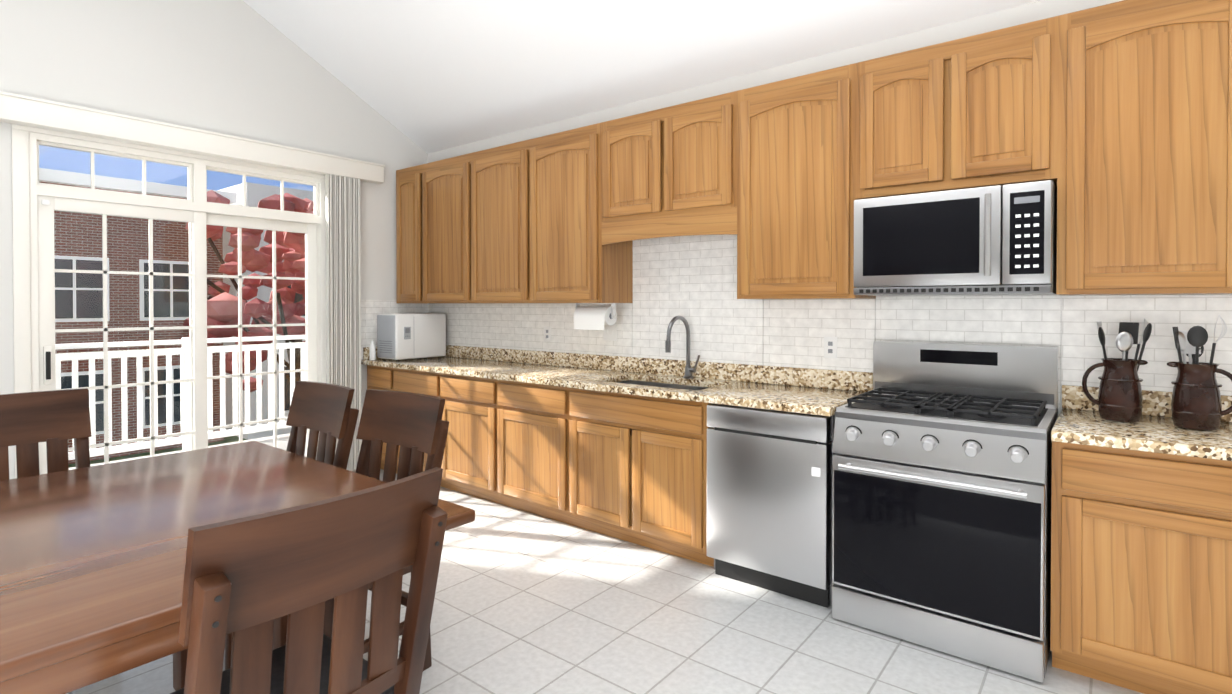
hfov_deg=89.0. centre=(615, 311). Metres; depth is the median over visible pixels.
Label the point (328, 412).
chair
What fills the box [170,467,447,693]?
chair
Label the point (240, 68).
wall
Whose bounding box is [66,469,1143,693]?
floor
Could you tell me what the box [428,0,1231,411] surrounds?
wall
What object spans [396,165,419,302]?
upper cabinet
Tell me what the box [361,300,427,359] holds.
tile backsplash
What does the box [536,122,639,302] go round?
upper cabinet
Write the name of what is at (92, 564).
dining table
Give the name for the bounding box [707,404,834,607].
dishwasher
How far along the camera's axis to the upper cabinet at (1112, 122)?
2.30 m
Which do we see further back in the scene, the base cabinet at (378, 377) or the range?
the base cabinet at (378, 377)
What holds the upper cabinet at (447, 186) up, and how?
attached to the wall at (984, 24)
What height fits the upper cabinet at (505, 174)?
1.130 m
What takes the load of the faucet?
on the countertop
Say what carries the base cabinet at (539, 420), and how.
on the floor
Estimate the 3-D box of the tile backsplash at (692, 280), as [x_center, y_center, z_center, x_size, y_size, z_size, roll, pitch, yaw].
[0.578,0.080,3.822,5.751,1.278,0.008,0,1,38]
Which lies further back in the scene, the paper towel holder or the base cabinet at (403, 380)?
the base cabinet at (403, 380)
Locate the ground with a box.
[69,436,246,467]
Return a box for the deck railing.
[55,335,305,469]
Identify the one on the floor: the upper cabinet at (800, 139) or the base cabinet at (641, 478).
the base cabinet at (641, 478)
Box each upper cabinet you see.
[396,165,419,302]
[420,152,475,302]
[476,138,535,302]
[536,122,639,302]
[604,91,735,227]
[724,61,875,298]
[864,37,967,198]
[968,14,1063,187]
[1040,0,1231,294]
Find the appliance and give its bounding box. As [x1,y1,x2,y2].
[369,313,445,360]
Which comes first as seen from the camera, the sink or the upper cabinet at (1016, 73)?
the upper cabinet at (1016, 73)
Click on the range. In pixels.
(942, 497)
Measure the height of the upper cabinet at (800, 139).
1.110 m
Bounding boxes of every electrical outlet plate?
[544,326,550,341]
[603,324,616,340]
[824,337,836,357]
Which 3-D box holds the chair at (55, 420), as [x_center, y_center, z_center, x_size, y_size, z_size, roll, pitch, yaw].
[-2.241,0.835,2.367,0.532,1.001,0.478,0,1,38]
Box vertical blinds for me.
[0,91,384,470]
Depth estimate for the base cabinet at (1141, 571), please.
2.11 m
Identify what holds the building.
on the ground
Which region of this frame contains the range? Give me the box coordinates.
[832,341,1057,681]
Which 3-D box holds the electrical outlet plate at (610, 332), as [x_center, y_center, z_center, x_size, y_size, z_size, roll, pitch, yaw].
[-0.043,0.144,4.303,0.115,0.114,0.008,0,1,38]
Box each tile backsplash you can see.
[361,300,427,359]
[428,235,1231,415]
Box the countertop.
[361,345,1231,460]
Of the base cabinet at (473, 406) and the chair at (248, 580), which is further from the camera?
the base cabinet at (473, 406)
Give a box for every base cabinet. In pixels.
[367,365,390,469]
[391,368,442,486]
[443,374,502,504]
[503,380,642,525]
[575,413,713,566]
[1050,441,1231,693]
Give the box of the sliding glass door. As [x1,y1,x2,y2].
[11,124,325,478]
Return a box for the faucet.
[665,315,699,377]
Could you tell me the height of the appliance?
0.375 m
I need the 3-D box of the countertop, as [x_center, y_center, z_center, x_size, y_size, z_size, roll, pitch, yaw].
[0.379,0.381,3.573,5.751,0.138,0.646,0,1,38]
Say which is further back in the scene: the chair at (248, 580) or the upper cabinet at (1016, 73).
the upper cabinet at (1016, 73)
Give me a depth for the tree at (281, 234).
17.09 m
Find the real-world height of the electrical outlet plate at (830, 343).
0.114 m
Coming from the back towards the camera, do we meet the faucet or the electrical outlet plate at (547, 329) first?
the electrical outlet plate at (547, 329)
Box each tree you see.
[183,190,313,391]
[263,198,313,341]
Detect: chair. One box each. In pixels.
[0,388,90,480]
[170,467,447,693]
[225,381,358,669]
[323,389,448,670]
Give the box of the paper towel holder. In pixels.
[574,303,616,329]
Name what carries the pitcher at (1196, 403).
on the countertop
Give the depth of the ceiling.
3.99 m
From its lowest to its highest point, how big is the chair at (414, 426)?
1.001 m
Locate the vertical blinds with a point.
(344, 176)
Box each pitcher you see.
[1082,318,1151,421]
[1167,315,1231,430]
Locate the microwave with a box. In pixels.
[854,180,1056,295]
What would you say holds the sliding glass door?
in the wall at (240, 68)
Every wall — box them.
[0,0,427,478]
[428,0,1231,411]
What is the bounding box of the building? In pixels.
[39,168,312,463]
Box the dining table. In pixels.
[0,441,474,693]
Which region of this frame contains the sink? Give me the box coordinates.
[617,380,706,390]
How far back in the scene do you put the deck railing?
6.05 m
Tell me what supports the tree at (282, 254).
on the ground
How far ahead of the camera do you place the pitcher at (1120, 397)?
2.40 m
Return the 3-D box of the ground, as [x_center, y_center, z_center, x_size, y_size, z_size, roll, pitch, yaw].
[-26.837,4.121,22.341,59.840,0.200,85.000,0,1,38]
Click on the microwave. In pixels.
(995, 240)
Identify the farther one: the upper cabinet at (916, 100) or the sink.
the sink
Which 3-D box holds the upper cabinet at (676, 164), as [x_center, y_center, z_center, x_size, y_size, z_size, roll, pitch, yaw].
[0.374,-0.870,3.754,0.940,0.620,0.352,0,1,38]
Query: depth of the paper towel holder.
4.09 m
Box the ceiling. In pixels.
[243,0,1041,153]

